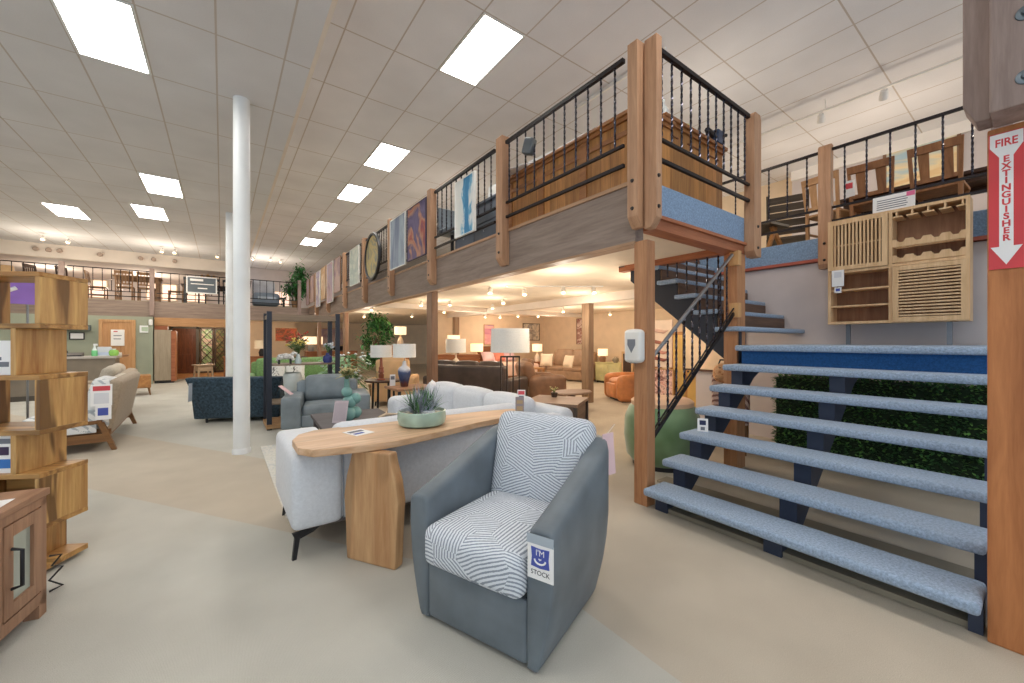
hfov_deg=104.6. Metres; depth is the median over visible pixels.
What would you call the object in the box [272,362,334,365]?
shelf
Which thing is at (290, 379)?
pillow
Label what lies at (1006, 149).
fire extinguisher sign
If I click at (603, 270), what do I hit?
ceiling
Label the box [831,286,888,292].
shelf
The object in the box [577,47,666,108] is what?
ceiling track
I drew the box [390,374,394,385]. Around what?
price tag
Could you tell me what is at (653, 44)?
railing post
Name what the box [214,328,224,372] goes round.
lattice screen
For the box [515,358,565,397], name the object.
recliner
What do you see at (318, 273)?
painting
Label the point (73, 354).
desk phone
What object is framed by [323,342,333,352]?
flowers
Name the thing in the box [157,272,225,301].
gallery railing
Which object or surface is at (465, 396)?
cushion
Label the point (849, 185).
print
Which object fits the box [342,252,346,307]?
railing post
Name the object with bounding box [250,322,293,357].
wall
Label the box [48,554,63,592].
ornament
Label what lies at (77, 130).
ceiling
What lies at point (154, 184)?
recessed light
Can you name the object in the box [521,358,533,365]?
pillow
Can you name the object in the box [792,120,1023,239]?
wall
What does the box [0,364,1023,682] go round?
floor
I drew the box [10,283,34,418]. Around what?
sign
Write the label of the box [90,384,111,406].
price card
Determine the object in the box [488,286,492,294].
track spotlight
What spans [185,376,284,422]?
loveseat
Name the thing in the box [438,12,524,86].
recessed light
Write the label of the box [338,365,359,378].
dried stems
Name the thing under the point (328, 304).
railing post
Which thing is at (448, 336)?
table lamp
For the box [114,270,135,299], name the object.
dining chair
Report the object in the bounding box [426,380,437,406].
pillow
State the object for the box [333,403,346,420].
print
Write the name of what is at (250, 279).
gallery railing
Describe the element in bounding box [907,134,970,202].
dining chair
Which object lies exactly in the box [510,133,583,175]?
stack
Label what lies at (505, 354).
bed pillow
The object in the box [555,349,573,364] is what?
cushion
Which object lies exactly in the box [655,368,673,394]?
patterned panel
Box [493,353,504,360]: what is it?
bed pillow
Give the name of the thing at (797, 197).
lounge chair
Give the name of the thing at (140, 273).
dining chair
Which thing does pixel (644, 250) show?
wooden post
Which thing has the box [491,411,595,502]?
cushion
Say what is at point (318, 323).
wooden post
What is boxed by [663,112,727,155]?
countertop
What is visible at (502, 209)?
railing post
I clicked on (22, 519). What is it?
base cabinet
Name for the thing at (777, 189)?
wall
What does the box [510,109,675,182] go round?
countertop
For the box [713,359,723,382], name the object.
vase
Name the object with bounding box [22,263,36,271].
dining chair
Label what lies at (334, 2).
trim
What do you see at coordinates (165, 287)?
window
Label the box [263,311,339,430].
etagere
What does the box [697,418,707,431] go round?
price card
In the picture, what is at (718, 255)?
stair handrail
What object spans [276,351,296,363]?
horse sculpture
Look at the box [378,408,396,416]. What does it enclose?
driftwood
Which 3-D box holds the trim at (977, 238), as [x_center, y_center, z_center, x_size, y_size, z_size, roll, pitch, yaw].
[5.447,-1.110,3.741,0.110,0.040,7.600,0,0,-36]
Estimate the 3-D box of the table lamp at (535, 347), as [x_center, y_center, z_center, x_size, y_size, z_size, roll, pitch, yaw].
[1.024,0.460,16.119,0.400,0.720,0.400,0,0,-36]
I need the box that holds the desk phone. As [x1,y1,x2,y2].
[67,351,83,356]
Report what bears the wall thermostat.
attached to the wall at (91, 336)
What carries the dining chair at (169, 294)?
on the floor at (88, 298)
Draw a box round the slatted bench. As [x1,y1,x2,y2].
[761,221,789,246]
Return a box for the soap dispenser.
[625,329,644,363]
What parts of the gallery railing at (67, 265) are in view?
rail, rail, rail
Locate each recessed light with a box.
[40,202,91,219]
[51,0,151,75]
[129,203,168,220]
[137,172,183,197]
[300,238,321,245]
[311,221,337,232]
[337,183,372,202]
[363,142,410,171]
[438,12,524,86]
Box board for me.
[655,320,672,368]
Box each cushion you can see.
[99,365,120,376]
[113,363,125,371]
[256,357,294,375]
[301,357,334,377]
[302,399,342,415]
[305,374,349,400]
[332,403,514,427]
[382,355,403,359]
[425,490,549,598]
[435,381,462,409]
[438,360,455,363]
[453,385,492,408]
[455,360,478,364]
[478,361,503,365]
[483,391,535,411]
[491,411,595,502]
[546,365,563,370]
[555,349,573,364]
[563,366,580,371]
[573,349,581,365]
[609,377,617,383]
[631,394,694,409]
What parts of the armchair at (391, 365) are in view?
armrest, armrest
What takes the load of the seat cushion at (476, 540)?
on the swivel chair at (541, 474)
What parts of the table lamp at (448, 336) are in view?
lamp shade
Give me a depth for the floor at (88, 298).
14.36 m
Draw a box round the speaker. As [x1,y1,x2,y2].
[522,137,536,155]
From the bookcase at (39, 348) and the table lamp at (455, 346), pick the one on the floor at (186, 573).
the bookcase at (39, 348)
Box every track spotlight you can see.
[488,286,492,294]
[522,288,526,295]
[561,287,565,294]
[592,287,596,294]
[817,112,824,123]
[879,88,888,100]
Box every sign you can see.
[0,436,10,472]
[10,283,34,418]
[186,276,216,294]
[989,127,1023,269]
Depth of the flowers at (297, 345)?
6.82 m
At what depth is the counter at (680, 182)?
4.45 m
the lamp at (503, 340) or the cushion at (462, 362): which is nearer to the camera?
the lamp at (503, 340)
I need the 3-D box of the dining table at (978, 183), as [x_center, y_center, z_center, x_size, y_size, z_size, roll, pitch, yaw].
[5.845,-1.790,5.644,0.850,0.760,1.700,0,0,-36]
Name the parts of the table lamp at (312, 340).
lamp shade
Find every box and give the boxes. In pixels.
[97,347,111,355]
[622,351,633,371]
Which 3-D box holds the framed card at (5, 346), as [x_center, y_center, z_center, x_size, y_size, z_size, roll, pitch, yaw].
[-3.176,0.100,2.413,0.220,0.210,0.008,0,0,-6]
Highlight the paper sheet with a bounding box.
[0,498,14,506]
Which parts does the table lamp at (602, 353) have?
lamp shade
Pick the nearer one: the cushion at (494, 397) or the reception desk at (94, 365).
the cushion at (494, 397)
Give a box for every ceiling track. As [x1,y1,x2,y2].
[506,286,602,286]
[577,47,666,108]
[726,56,962,147]
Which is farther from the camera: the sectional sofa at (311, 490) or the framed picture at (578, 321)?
the framed picture at (578, 321)
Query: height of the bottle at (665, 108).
0.276 m
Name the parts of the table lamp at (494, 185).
lamp shade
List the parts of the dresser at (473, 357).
drawer, drawer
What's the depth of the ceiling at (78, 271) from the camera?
14.85 m
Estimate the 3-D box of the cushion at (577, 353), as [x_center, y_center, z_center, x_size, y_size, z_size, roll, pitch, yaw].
[2.628,0.633,14.780,0.780,0.694,0.310,0,0,42]
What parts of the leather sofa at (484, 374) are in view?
armrest, armrest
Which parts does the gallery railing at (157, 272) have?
rail, rail, rail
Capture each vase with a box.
[295,354,301,363]
[323,353,331,362]
[341,379,361,420]
[713,359,723,382]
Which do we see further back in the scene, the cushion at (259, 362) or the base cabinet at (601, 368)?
the base cabinet at (601, 368)
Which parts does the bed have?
headboard, mattress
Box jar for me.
[109,349,118,355]
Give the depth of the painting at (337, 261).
12.15 m
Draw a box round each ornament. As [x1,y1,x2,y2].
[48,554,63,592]
[612,357,618,362]
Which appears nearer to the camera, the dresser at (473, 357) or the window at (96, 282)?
the dresser at (473, 357)
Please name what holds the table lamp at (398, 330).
on the cream highboy
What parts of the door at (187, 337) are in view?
panel, panel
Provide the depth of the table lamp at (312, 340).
15.45 m
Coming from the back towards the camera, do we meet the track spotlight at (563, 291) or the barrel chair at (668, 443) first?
the track spotlight at (563, 291)
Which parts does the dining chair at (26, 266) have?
rail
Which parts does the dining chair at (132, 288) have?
leg, rail, seat, leg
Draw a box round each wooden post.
[317,322,320,356]
[343,313,348,364]
[427,292,437,383]
[453,317,458,353]
[582,303,593,402]
[634,239,654,506]
[724,254,744,467]
[987,121,1023,654]
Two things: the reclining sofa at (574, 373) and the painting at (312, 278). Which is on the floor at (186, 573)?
the reclining sofa at (574, 373)
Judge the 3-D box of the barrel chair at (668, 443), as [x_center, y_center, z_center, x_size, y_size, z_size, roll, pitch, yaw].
[1.765,1.050,4.664,0.860,0.780,0.860,0,0,-36]
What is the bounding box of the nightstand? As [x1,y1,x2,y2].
[137,374,150,394]
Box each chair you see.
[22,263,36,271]
[54,265,67,275]
[84,270,108,298]
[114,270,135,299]
[136,272,155,300]
[168,280,185,302]
[183,277,199,302]
[205,279,218,303]
[222,280,225,303]
[411,411,608,672]
[624,394,699,472]
[712,374,749,455]
[766,189,808,245]
[801,170,856,239]
[846,156,894,215]
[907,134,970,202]
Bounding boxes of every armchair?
[281,374,369,429]
[371,355,418,405]
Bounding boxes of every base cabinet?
[0,487,49,640]
[454,194,495,248]
[595,361,621,382]
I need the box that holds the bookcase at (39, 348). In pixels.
[0,271,87,569]
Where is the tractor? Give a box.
[704,127,727,144]
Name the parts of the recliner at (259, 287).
backrest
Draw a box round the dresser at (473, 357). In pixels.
[438,354,479,362]
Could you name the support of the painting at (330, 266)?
attached to the gallery railing
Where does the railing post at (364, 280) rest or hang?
attached to the trim at (630, 245)
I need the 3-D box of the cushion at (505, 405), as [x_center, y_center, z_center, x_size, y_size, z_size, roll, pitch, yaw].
[-0.675,0.840,3.621,1.810,0.400,0.240,0,0,-36]
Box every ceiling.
[0,0,331,260]
[0,254,225,285]
[250,0,967,278]
[250,320,297,322]
[332,234,782,324]
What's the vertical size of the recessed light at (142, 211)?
0.014 m
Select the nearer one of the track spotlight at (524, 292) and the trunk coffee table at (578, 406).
the trunk coffee table at (578, 406)
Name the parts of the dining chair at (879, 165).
leg, seat, rail, rail, leg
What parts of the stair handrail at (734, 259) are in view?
rail, rail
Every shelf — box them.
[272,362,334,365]
[272,398,281,404]
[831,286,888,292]
[831,303,888,308]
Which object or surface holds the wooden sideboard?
on the floor at (186, 573)
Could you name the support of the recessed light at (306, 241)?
in the ceiling at (376, 78)
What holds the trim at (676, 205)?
attached to the floor at (88, 298)
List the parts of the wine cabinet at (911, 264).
support leg, door, panel, door, support leg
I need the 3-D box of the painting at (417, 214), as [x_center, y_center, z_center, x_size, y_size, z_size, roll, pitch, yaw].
[-1.740,-2.015,7.229,0.034,0.990,0.840,0,0,-36]
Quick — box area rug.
[260,444,287,518]
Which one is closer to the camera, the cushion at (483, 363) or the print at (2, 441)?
the print at (2, 441)
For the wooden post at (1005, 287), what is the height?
2.450 m
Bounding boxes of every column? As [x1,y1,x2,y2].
[226,212,232,376]
[232,95,250,454]
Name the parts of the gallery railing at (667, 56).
rail, rail, rail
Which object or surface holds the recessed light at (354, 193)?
in the ceiling at (376, 78)
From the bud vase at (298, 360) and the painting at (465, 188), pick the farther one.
the bud vase at (298, 360)
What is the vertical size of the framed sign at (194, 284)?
0.620 m
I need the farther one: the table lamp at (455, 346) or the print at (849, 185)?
the table lamp at (455, 346)
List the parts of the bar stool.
seat, backrest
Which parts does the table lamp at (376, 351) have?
stem, lamp shade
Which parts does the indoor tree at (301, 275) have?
planter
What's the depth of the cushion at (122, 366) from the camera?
8.29 m
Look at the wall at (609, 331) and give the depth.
15.13 m
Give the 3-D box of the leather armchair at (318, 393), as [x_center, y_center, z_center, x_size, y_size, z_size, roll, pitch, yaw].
[-2.965,0.992,6.372,1.220,0.899,0.967,0,0,-24]
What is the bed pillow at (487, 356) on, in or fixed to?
on the bed
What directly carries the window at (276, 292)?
in the wall at (255, 273)
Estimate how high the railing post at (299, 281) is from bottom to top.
1.700 m
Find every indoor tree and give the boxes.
[281,258,311,307]
[355,310,394,395]
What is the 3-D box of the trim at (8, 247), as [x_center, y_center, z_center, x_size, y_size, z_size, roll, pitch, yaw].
[-14.972,-3.240,12.710,10.860,1.080,0.200,0,0,-36]
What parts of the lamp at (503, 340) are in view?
iron frame, lamp shade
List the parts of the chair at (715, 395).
backrest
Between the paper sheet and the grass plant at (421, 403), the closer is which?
the paper sheet
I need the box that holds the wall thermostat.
[140,325,147,332]
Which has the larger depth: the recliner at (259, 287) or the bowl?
the recliner at (259, 287)
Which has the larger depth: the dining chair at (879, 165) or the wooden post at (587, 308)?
the wooden post at (587, 308)
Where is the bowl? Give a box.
[397,407,445,428]
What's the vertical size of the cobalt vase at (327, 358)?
0.176 m
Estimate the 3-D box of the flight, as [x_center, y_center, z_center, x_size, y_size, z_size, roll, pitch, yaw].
[2.856,-0.517,5.587,1.970,1.715,1.540,0,0,-36]
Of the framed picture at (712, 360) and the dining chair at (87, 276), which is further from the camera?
the dining chair at (87, 276)
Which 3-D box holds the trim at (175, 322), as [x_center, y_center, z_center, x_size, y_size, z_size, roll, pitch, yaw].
[-11.520,-0.690,14.630,2.500,0.300,0.220,0,0,-36]
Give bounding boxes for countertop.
[67,355,121,358]
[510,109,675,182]
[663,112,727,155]
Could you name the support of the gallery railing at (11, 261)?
attached to the railing post at (61, 264)
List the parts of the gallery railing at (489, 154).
rail, rail, rail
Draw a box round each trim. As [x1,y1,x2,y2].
[0,239,225,272]
[10,299,308,320]
[148,317,153,383]
[154,317,225,326]
[154,325,167,329]
[250,0,337,257]
[309,182,634,315]
[377,303,581,317]
[447,290,633,317]
[619,250,723,272]
[643,216,746,254]
[662,186,743,241]
[699,209,986,272]
[714,235,986,275]
[791,119,976,181]
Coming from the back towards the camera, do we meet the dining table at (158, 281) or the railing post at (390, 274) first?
the dining table at (158, 281)
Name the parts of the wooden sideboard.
drawer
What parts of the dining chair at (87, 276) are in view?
seat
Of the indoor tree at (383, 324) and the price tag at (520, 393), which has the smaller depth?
the price tag at (520, 393)
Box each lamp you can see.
[255,340,262,355]
[299,337,322,350]
[370,345,391,379]
[393,344,415,386]
[394,326,405,343]
[446,339,465,361]
[447,335,459,354]
[470,344,482,353]
[488,184,495,196]
[491,328,529,392]
[532,344,541,361]
[598,349,607,361]
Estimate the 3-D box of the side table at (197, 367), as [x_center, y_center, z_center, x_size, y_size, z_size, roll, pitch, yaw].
[-11.315,1.141,14.520,0.500,0.602,0.560,0,0,34]
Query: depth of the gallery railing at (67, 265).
13.28 m
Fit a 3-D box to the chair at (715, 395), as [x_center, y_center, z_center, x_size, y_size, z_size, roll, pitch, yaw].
[2.885,0.940,5.269,0.480,1.000,0.520,0,0,34]
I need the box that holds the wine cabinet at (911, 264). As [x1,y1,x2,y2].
[828,195,972,344]
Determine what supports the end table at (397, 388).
on the floor at (186, 573)
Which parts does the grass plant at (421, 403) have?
pot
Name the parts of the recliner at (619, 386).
armrest, armrest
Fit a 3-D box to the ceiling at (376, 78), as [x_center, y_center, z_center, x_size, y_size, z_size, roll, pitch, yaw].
[1.129,-3.810,12.726,15.140,0.060,29.200,0,0,-36]
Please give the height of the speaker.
0.200 m
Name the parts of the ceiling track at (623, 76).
rail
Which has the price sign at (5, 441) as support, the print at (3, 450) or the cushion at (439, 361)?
the print at (3, 450)
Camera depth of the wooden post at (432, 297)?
7.02 m
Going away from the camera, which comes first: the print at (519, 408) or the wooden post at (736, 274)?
the print at (519, 408)
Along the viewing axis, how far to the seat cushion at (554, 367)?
14.78 m
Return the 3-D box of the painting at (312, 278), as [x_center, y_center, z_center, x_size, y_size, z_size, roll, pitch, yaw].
[-7.864,-2.065,15.591,0.034,1.050,0.750,0,0,-36]
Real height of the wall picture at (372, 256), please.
1.130 m
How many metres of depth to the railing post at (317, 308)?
15.05 m
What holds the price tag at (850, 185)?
hanging from the dining chair at (879, 165)
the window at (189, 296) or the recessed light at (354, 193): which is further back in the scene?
the window at (189, 296)
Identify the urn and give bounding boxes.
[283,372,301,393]
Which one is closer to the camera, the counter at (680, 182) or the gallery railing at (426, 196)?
the counter at (680, 182)
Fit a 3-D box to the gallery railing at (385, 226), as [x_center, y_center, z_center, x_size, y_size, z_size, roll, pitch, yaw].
[-3.149,-2.067,9.258,0.039,0.984,1.740,0,0,-36]
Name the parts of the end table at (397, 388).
leg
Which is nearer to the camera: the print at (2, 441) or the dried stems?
the print at (2, 441)
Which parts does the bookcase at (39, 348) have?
panel, shelf, shelf, shelf, shelf, shelf, shelf, plinth shelf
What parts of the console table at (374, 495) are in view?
leg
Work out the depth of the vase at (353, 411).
4.93 m
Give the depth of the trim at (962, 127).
7.49 m
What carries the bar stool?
on the floor at (88, 298)
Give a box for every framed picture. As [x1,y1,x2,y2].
[275,328,296,340]
[316,328,342,345]
[484,324,493,344]
[523,323,539,339]
[576,318,581,343]
[682,324,723,371]
[883,133,960,187]
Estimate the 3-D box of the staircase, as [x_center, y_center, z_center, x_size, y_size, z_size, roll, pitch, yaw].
[3.143,0.740,3.696,3.700,1.400,1.850,0,0,-36]
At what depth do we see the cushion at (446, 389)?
5.50 m
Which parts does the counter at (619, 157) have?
moulding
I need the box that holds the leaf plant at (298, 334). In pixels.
[285,331,307,351]
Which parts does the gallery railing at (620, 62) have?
rail, rail, rail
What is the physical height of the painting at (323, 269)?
1.140 m
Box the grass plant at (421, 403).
[394,385,454,413]
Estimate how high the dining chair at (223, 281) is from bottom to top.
0.954 m
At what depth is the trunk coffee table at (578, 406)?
6.64 m
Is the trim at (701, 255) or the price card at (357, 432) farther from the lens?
the trim at (701, 255)
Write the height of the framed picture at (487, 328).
0.820 m
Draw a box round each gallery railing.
[0,260,57,273]
[67,265,148,297]
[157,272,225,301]
[250,279,295,304]
[346,243,361,287]
[366,225,386,278]
[406,196,426,261]
[434,149,495,248]
[505,57,624,217]
[662,48,749,201]
[722,152,817,235]
[832,106,986,221]
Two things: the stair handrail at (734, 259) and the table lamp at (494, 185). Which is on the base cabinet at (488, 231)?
the table lamp at (494, 185)
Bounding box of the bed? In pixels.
[477,346,538,377]
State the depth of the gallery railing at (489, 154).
5.84 m
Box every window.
[89,279,108,297]
[145,283,177,301]
[187,293,206,302]
[275,291,289,306]
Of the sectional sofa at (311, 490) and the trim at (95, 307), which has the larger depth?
the trim at (95, 307)
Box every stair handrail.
[655,250,740,437]
[658,255,718,317]
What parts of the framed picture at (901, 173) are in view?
frame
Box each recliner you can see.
[252,280,278,306]
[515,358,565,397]
[604,367,661,402]
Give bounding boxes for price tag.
[188,383,191,401]
[278,385,292,394]
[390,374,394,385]
[515,397,523,411]
[517,390,524,401]
[602,424,615,474]
[846,179,854,197]
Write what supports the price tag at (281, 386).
on the leather armchair at (318, 393)
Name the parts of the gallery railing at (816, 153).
rail, rail, rail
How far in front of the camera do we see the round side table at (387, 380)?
7.21 m
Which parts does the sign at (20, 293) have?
panel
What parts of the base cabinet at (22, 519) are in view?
door handle, door, glass pane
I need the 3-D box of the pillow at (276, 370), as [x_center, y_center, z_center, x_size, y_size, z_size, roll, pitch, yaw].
[-5.586,0.720,9.320,0.440,0.420,0.217,0,0,-28]
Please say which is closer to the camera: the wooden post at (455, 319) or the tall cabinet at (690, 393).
the tall cabinet at (690, 393)
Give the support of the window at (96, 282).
in the wall at (255, 273)
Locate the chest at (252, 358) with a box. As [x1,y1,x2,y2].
[223,356,262,376]
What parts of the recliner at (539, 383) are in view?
backrest, armrest, armrest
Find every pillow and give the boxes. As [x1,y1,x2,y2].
[272,366,284,375]
[285,365,304,379]
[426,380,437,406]
[481,352,494,360]
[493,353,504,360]
[504,353,515,360]
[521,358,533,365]
[540,354,552,365]
[563,355,573,367]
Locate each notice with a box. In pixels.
[69,332,84,339]
[111,330,124,345]
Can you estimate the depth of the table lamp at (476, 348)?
14.86 m
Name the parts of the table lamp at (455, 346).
lamp shade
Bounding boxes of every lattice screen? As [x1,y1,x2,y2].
[200,328,212,372]
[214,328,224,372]
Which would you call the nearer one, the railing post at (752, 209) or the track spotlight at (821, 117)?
the railing post at (752, 209)
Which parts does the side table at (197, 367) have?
apron drawer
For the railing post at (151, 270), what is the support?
attached to the trim at (95, 307)
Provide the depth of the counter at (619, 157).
4.35 m
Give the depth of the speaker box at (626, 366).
12.61 m
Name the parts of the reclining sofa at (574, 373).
armrest, armrest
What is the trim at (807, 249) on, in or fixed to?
attached to the wall at (799, 293)
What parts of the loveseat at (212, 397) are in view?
armrest, armrest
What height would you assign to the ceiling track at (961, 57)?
0.180 m
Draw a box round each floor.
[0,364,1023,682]
[88,298,308,308]
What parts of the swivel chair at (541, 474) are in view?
panel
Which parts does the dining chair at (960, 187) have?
leg, rail, rail, seat, leg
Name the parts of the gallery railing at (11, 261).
rail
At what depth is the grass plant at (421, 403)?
3.11 m
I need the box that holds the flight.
[631,260,804,363]
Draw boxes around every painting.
[306,279,309,305]
[310,274,314,302]
[316,270,320,307]
[321,265,325,300]
[327,261,333,303]
[334,255,340,293]
[350,245,359,286]
[390,211,405,270]
[407,197,426,261]
[455,170,475,238]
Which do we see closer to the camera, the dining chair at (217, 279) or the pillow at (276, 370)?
the pillow at (276, 370)
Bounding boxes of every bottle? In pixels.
[91,344,97,355]
[662,98,668,112]
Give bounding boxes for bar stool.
[438,208,454,250]
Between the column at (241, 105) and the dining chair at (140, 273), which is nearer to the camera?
the column at (241, 105)
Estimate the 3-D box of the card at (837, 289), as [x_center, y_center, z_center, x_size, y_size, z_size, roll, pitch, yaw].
[4.029,-0.635,4.897,0.004,0.070,0.070,0,0,-36]
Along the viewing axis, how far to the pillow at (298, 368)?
9.54 m
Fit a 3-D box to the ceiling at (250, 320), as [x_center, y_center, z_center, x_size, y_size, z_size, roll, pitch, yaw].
[-15.494,-1.000,15.302,13.080,0.080,5.400,0,0,-36]
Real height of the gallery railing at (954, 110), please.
0.982 m
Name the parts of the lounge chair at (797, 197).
post, seat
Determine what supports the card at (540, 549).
hanging from the swivel chair at (541, 474)
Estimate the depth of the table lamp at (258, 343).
14.37 m
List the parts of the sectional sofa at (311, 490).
leg, armrest, rail, armrest, frame, frame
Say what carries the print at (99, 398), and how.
attached to the price card at (101, 394)
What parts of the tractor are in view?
arm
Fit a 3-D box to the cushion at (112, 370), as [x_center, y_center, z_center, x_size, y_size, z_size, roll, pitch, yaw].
[-7.769,0.705,7.645,0.287,0.496,0.902,0,0,-40]
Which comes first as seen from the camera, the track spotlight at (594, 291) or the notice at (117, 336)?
the track spotlight at (594, 291)
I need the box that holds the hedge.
[770,373,986,480]
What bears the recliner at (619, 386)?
on the floor at (186, 573)
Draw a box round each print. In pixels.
[0,357,8,366]
[0,439,10,443]
[0,447,8,454]
[93,386,109,390]
[94,393,108,403]
[98,408,107,415]
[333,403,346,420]
[517,406,522,410]
[655,329,667,333]
[834,272,841,277]
[846,182,852,188]
[906,190,914,195]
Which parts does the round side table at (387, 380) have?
leg, leg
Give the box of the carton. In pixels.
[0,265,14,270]
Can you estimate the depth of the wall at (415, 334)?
23.37 m
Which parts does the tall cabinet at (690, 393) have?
door, door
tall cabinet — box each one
[154,330,176,383]
[673,332,695,406]
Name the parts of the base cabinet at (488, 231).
drawer, drawer, drawer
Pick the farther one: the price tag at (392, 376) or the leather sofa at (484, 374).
the leather sofa at (484, 374)
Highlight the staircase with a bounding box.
[644,344,986,635]
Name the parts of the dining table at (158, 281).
leg, leg, leg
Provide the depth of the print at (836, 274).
4.89 m
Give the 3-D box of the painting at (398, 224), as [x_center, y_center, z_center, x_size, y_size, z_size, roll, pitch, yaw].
[-2.313,-2.010,8.011,0.034,1.040,0.840,0,0,-36]
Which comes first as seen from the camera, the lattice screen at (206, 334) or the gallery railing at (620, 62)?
the gallery railing at (620, 62)
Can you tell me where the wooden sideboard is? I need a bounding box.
[304,351,357,375]
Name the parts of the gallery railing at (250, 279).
rail, rail, rail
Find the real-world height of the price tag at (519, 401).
0.149 m
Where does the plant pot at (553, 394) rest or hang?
on the trunk coffee table at (578, 406)
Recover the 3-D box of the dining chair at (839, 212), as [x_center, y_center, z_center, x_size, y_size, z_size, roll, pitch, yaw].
[4.697,-1.911,5.868,0.528,1.004,0.476,0,0,-24]
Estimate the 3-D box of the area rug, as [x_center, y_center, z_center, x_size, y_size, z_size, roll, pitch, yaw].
[-1.740,1.434,4.948,2.200,0.012,2.700,0,0,-36]
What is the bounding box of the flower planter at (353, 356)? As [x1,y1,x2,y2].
[318,352,377,389]
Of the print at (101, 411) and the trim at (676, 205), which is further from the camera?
the print at (101, 411)
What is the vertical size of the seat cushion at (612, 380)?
0.260 m
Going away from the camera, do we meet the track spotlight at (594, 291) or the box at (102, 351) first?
the track spotlight at (594, 291)
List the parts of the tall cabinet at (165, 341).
open door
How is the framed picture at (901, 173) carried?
attached to the wall at (980, 137)
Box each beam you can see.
[309,187,642,315]
[963,0,1023,130]
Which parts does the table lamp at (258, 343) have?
lamp shade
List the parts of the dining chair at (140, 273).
leg, rail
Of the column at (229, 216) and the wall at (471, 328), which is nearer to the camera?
the column at (229, 216)
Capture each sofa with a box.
[67,371,139,449]
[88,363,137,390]
[250,357,340,377]
[276,380,572,560]
[423,360,527,395]
[540,349,597,380]
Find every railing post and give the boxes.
[58,261,64,275]
[149,268,153,316]
[298,280,300,314]
[315,273,318,315]
[326,265,329,312]
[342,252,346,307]
[362,238,367,302]
[387,218,394,295]
[427,188,436,284]
[496,135,508,266]
[627,39,643,229]
[644,33,661,229]
[744,112,760,258]
[818,143,832,269]
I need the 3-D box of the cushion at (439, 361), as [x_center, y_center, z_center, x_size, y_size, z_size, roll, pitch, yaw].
[-1.538,0.712,9.221,0.597,0.576,0.294,0,0,26]
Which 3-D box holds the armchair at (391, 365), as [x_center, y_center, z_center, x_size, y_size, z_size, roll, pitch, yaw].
[-2.712,0.874,9.272,0.950,1.136,1.009,0,0,-6]
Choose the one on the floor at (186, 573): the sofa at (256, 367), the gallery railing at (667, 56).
the sofa at (256, 367)
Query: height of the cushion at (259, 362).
0.606 m
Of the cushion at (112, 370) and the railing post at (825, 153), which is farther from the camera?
the cushion at (112, 370)
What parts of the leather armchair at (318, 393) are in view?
armrest, armrest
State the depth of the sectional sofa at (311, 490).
3.02 m
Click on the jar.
(113, 352)
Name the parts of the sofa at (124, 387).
rail, arm rail, leg, leg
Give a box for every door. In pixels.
[99,319,135,368]
[171,327,198,373]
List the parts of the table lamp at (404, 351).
lamp shade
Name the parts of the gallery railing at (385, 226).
rail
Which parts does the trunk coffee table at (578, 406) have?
lid, corner post, corner post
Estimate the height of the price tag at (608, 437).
0.301 m
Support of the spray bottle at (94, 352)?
on the reception desk at (94, 365)
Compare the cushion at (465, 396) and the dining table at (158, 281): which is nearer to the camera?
the cushion at (465, 396)
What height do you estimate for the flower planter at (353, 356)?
1.222 m
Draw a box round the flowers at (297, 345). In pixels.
[285,337,308,353]
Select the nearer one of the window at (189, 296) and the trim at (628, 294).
the trim at (628, 294)
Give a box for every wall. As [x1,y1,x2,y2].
[0,313,153,373]
[76,267,407,324]
[171,322,426,370]
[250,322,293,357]
[438,313,542,361]
[543,309,681,368]
[696,241,986,438]
[722,178,791,247]
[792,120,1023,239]
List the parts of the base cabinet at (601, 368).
drawer, drawer, drawer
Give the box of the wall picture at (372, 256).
[364,232,380,280]
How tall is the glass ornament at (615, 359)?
0.206 m
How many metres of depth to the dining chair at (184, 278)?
14.47 m
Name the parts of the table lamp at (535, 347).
lamp shade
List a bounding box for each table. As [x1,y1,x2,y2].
[112,274,162,301]
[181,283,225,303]
[192,364,214,376]
[292,409,514,569]
[311,408,391,429]
[364,378,399,408]
[384,384,426,412]
[532,395,587,419]
[534,367,545,371]
[552,389,591,396]
[840,166,986,214]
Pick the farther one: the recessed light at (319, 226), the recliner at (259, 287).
the recliner at (259, 287)
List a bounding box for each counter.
[509,109,675,227]
[663,112,727,208]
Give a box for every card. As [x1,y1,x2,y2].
[0,341,10,374]
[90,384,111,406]
[95,405,111,419]
[332,401,348,422]
[342,429,372,435]
[527,532,553,585]
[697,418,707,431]
[832,270,843,286]
[834,287,840,292]
[873,189,915,212]
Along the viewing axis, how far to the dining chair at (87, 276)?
13.63 m
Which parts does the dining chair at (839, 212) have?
leg, rail, rail, seat, leg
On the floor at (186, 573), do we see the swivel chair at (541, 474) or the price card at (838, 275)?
the swivel chair at (541, 474)
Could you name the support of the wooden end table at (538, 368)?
on the floor at (186, 573)
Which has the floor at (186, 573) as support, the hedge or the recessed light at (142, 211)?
the hedge
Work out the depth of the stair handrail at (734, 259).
3.95 m
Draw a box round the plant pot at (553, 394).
[551,392,557,396]
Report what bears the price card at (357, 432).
on the console table at (374, 495)
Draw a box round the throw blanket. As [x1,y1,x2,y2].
[22,376,116,434]
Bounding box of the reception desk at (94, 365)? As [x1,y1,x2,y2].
[10,354,127,401]
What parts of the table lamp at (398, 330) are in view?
lamp shade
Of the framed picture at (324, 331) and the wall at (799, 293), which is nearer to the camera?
the wall at (799, 293)
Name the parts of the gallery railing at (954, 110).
rail, rail, rail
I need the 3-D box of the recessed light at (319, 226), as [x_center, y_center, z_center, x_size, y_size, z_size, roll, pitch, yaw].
[-6.197,-3.777,13.075,0.600,0.014,1.200,0,0,-36]

